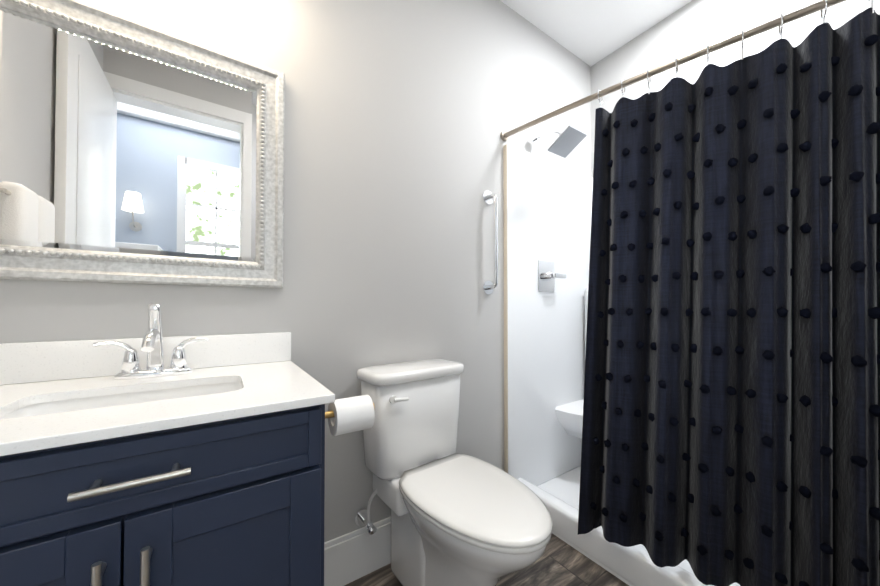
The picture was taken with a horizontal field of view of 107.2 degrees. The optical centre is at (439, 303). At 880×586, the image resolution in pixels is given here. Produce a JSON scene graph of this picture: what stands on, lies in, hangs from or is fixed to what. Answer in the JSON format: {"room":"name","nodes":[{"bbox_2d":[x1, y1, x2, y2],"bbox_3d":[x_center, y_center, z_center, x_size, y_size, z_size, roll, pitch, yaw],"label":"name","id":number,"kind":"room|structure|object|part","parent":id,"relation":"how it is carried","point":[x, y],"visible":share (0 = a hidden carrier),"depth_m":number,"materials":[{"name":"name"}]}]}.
{"room":"bathroom","nodes":[
{"label":"bathroom","id":0,"kind":"room"},
{"bbox_2d":[0,0,590,541],"bbox_3d":[-0.115,-0.285,1.522,2.965,2.740,0.120,1,-1,-34],"label":"wall","id":1,"kind":"structure","parent":0,"point":[400,116],"depth_m":1.34,"materials":[{"name":"grey paint"}]},
{"bbox_2d":[0,0,284,287],"bbox_3d":[-0.848,-0.433,0.934,0.724,0.750,0.033,1,-1,-34],"label":"mirror","id":2,"kind":"object","parent":1,"relation":"attached to","point":[133,150],"visible":1,"depth_m":0.92,"materials":[{"name":"silver metal"}]},
{"bbox_2d":[0,332,290,384],"bbox_3d":[-0.841,0.149,0.938,0.753,0.100,0.021,1,-1,-34],"label":"backsplash","id":3,"kind":"structure","parent":1,"relation":"attached to","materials":[{"name":"stone"}]},
{"bbox_2d":[324,522,390,585],"bbox_3d":[-0.096,1.002,1.436,1.060,0.165,0.014,1,-1,-34],"label":"baseboard","id":4,"kind":"structure","parent":1,"relation":"attached to","point":[352,559],"depth_m":1.27,"materials":[{"name":"white wood"}]},
{"bbox_2d":[324,516,390,548],"bbox_3d":[-0.097,0.909,1.439,1.060,0.020,0.009,1,-1,-34],"label":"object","id":5,"kind":"structure","parent":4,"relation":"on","point":[332,542],"depth_m":1.27,"materials":[{"name":"white wood"}]},
{"bbox_2d":[482,190,497,293],"bbox_3d":[0.268,-0.318,1.665,0.072,0.542,0.072,1,-1,-34],"label":"grab rail","id":6,"kind":"object","parent":1,"relation":"attached to","point":[488,198],"visible":1,"depth_m":1.64,"materials":[{"name":"silver metal"}]},
{"bbox_2d":[500,0,879,585],"bbox_3d":[0.939,0.009,1.222,0.452,1.908,1.548,1,-1,-34],"label":"shower curtain","id":7,"kind":"object","parent":1,"relation":"attached to","point":[731,422],"visible":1,"depth_m":1.07,"materials":[{"name":"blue fabric"}]},
{"bbox_3d":[0.943,-0.919,1.238,0.414,0.025,1.531,1,-1,-34],"label":"rod","id":8,"kind":"part","parent":7,"relation":"part of","materials":[{"name":"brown metal"}]},
{"bbox_2d":[344,534,628,585],"bbox_3d":[0.352,1.115,0.811,2.965,0.080,1.790,1,-1,-34],"label":"floor","id":9,"kind":"structure","parent":0,"point":[559,562],"depth_m":1.29,"materials":[{"name":"brown wood"}]},
{"bbox_2d":[0,304,374,585],"bbox_3d":[-0.632,0.537,0.738,0.880,1.074,0.578,1,-1,-34],"label":"bathroom vanity","id":10,"kind":"object","parent":9,"relation":"on","point":[153,456],"visible":1,"depth_m":0.61,"materials":[{"name":"blue"}]},
{"bbox_3d":[-0.674,0.378,0.418,0.263,0.060,0.019,1,-1,-34],"label":"door rail","id":11,"kind":"part","parent":10,"relation":"part of","materials":[{"name":"blue wood"}]},
{"bbox_3d":[-0.676,0.651,0.417,0.287,0.511,0.012,1,-1,-34],"label":"door panel","id":12,"kind":"part","parent":10,"relation":"part of","materials":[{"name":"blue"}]},
{"bbox_3d":[-0.529,0.281,0.497,0.010,0.010,0.040,1,-1,-34],"label":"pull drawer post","id":13,"kind":"part","parent":10,"relation":"part of","materials":[{"name":"silver metal"}]},
{"bbox_3d":[-0.518,0.409,0.494,0.010,0.010,0.030,1,-1,-34],"label":"pull door post","id":14,"kind":"part","parent":10,"relation":"part of","materials":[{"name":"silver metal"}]},
{"bbox_3d":[-0.560,0.349,0.520,0.625,0.045,0.020,1,-1,-34],"label":"rail","id":15,"kind":"part","parent":10,"relation":"part of","materials":[{"name":"blue wood"}]},
{"bbox_3d":[-0.560,0.226,0.521,0.625,0.030,0.020,1,-1,-34],"label":"rail","id":16,"kind":"part","parent":10,"relation":"part of","materials":[{"name":"blue wood"}]},
{"bbox_3d":[-0.545,0.326,0.506,0.641,0.026,0.019,1,-1,-34],"label":"drawer rail","id":17,"kind":"part","parent":10,"relation":"part of","materials":[{"name":"blue wood"}]},
{"bbox_3d":[-0.547,0.281,0.509,0.651,0.074,0.012,1,-1,-34],"label":"drawer panel","id":18,"kind":"part","parent":10,"relation":"part of","materials":[{"name":"blue wood"}]},
{"bbox_3d":[-0.545,0.236,0.507,0.641,0.026,0.019,1,-1,-34],"label":"drawer rail","id":19,"kind":"part","parent":10,"relation":"part of","materials":[{"name":"blue wood"}]},
{"bbox_2d":[0,361,334,455],"bbox_3d":[-0.692,0.205,0.717,0.753,0.018,0.552,1,-1,-34],"label":"countertop","id":20,"kind":"structure","parent":10,"relation":"on","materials":[{"name":"stone"}]},
{"bbox_2d":[0,382,241,419],"bbox_3d":[-0.659,0.276,0.712,0.393,0.122,0.218,1,-1,-34],"label":"sink","id":21,"kind":"object","parent":20,"relation":"in","point":[60,403],"depth_m":0.76,"materials":[{"name":"white ceramic"}]},
{"bbox_2d":[93,304,208,379],"bbox_3d":[-0.754,0.100,0.851,0.239,0.196,0.161,1,-1,-34],"label":"faucet","id":22,"kind":"object","parent":20,"relation":"on","point":[152,342],"depth_m":0.87,"materials":[{"name":"silver metal"}]},
{"bbox_3d":[-0.449,0.282,0.550,0.010,0.010,0.040,1,-1,-34],"label":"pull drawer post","id":23,"kind":"part","parent":10,"relation":"part of","materials":[{"name":"silver metal"}]},
{"bbox_3d":[-0.387,0.654,0.613,0.210,0.511,0.012,1,-1,-34],"label":"door panel","id":24,"kind":"part","parent":10,"relation":"part of","materials":[{"name":"blue wood"}]},
{"bbox_3d":[-0.385,0.381,0.614,0.186,0.060,0.019,1,-1,-34],"label":"door rail","id":25,"kind":"part","parent":10,"relation":"part of","materials":[{"name":"blue wood"}]},
{"bbox_3d":[-0.233,0.270,0.813,0.127,0.016,0.016,1,-1,-34],"label":"post","id":26,"kind":"part","parent":10,"relation":"part of","materials":[{"name":"gold metal"}]},
{"bbox_2d":[354,359,552,585],"bbox_3d":[0.040,0.664,1.111,0.424,0.832,0.710,1,-1,-38],"label":"toilet","id":27,"kind":"object","parent":9,"relation":"on","point":[457,519],"visible":1,"depth_m":1.13,"materials":[{"name":"white ceramic"}]},
{"bbox_3d":[-0.255,0.846,1.213,0.032,0.022,0.020,1,-1,-38],"label":"supply knob","id":28,"kind":"part","parent":27,"relation":"part of","materials":[{"name":"silver metal"}]},
{"bbox_3d":[-0.139,0.341,1.154,0.057,0.018,0.018,1,-1,-38],"label":"lever arm","id":29,"kind":"part","parent":27,"relation":"part of"},
{"bbox_3d":[-0.109,0.270,1.311,0.424,0.038,0.208,1,-1,-38],"label":"tank lid","id":30,"kind":"part","parent":27,"relation":"part of","materials":[{"name":"white ceramic"}]},
{"bbox_3d":[-0.109,0.462,1.308,0.398,0.343,0.190,1,-1,-38],"label":"tank","id":31,"kind":"part","parent":27,"relation":"part of","materials":[{"name":"white ceramic"}]},
{"bbox_3d":[0.113,0.861,1.046,0.344,0.435,0.501,1,-1,-38],"label":"bowl","id":32,"kind":"part","parent":27,"relation":"part of","materials":[{"name":"white ceramic"}]},
{"bbox_3d":[0.124,0.634,1.034,0.364,0.016,0.479,1,-1,-38],"label":"seat","id":33,"kind":"part","parent":27,"relation":"part of","materials":[{"name":"white plastic"}]},
{"bbox_3d":[0.119,0.614,1.042,0.368,0.021,0.502,1,-1,-38],"label":"seat lid","id":34,"kind":"part","parent":27,"relation":"part of","materials":[{"name":"white plastic"}]},
{"bbox_2d":[503,125,739,585],"bbox_3d":[1.122,0.054,1.360,0.846,2.058,1.523,1,-1,-34],"label":"shower stall","id":35,"kind":"object","parent":9,"relation":"on","point":[547,217],"visible":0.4,"depth_m":1.86,"materials":[{"name":"white plastic"}]},
{"bbox_3d":[0.626,-0.160,1.910,0.150,0.180,0.007,1,-1,-34],"label":"valve plate","id":36,"kind":"part","parent":35,"relation":"part of","materials":[{"name":"silver metal"}]},
{"bbox_3d":[0.596,-0.910,1.786,0.017,0.079,0.196,1,-1,-34],"label":"arm","id":37,"kind":"part","parent":35,"relation":"part of"},
{"bbox_3d":[0.705,0.094,1.980,0.842,1.904,0.026,1,-1,-34],"label":"panel","id":38,"kind":"part","parent":35,"relation":"part of","materials":[{"name":"white plastic"}]},
{"bbox_3d":[0.693,-0.160,1.885,0.107,0.028,0.025,1,-1,-34],"label":"valve lever","id":39,"kind":"part","parent":35,"relation":"part of","materials":[{"name":"silver metal"}]},
{"bbox_3d":[0.982,0.715,1.890,0.420,0.190,0.420,1,-1,-34],"label":"seat","id":40,"kind":"part","parent":35,"relation":"part of","materials":[{"name":"white plastic"}]},
{"bbox_2d":[500,0,691,66],"bbox_3d":[0.352,-1.704,0.850,2.965,0.080,1.790,1,-1,-34],"label":"ceiling","id":41,"kind":"structure","parent":0,"point":[590,33],"depth_m":1.89,"materials":[{"name":"white paint"}]},
{"bbox_2d":[591,0,879,177],"bbox_3d":[1.565,-0.284,1.577,0.120,2.740,1.670,1,-1,-34],"label":"wall","id":42,"kind":"structure","parent":0,"point":[691,26],"depth_m":1.75,"materials":[{"name":"grey paint"}]}
]}

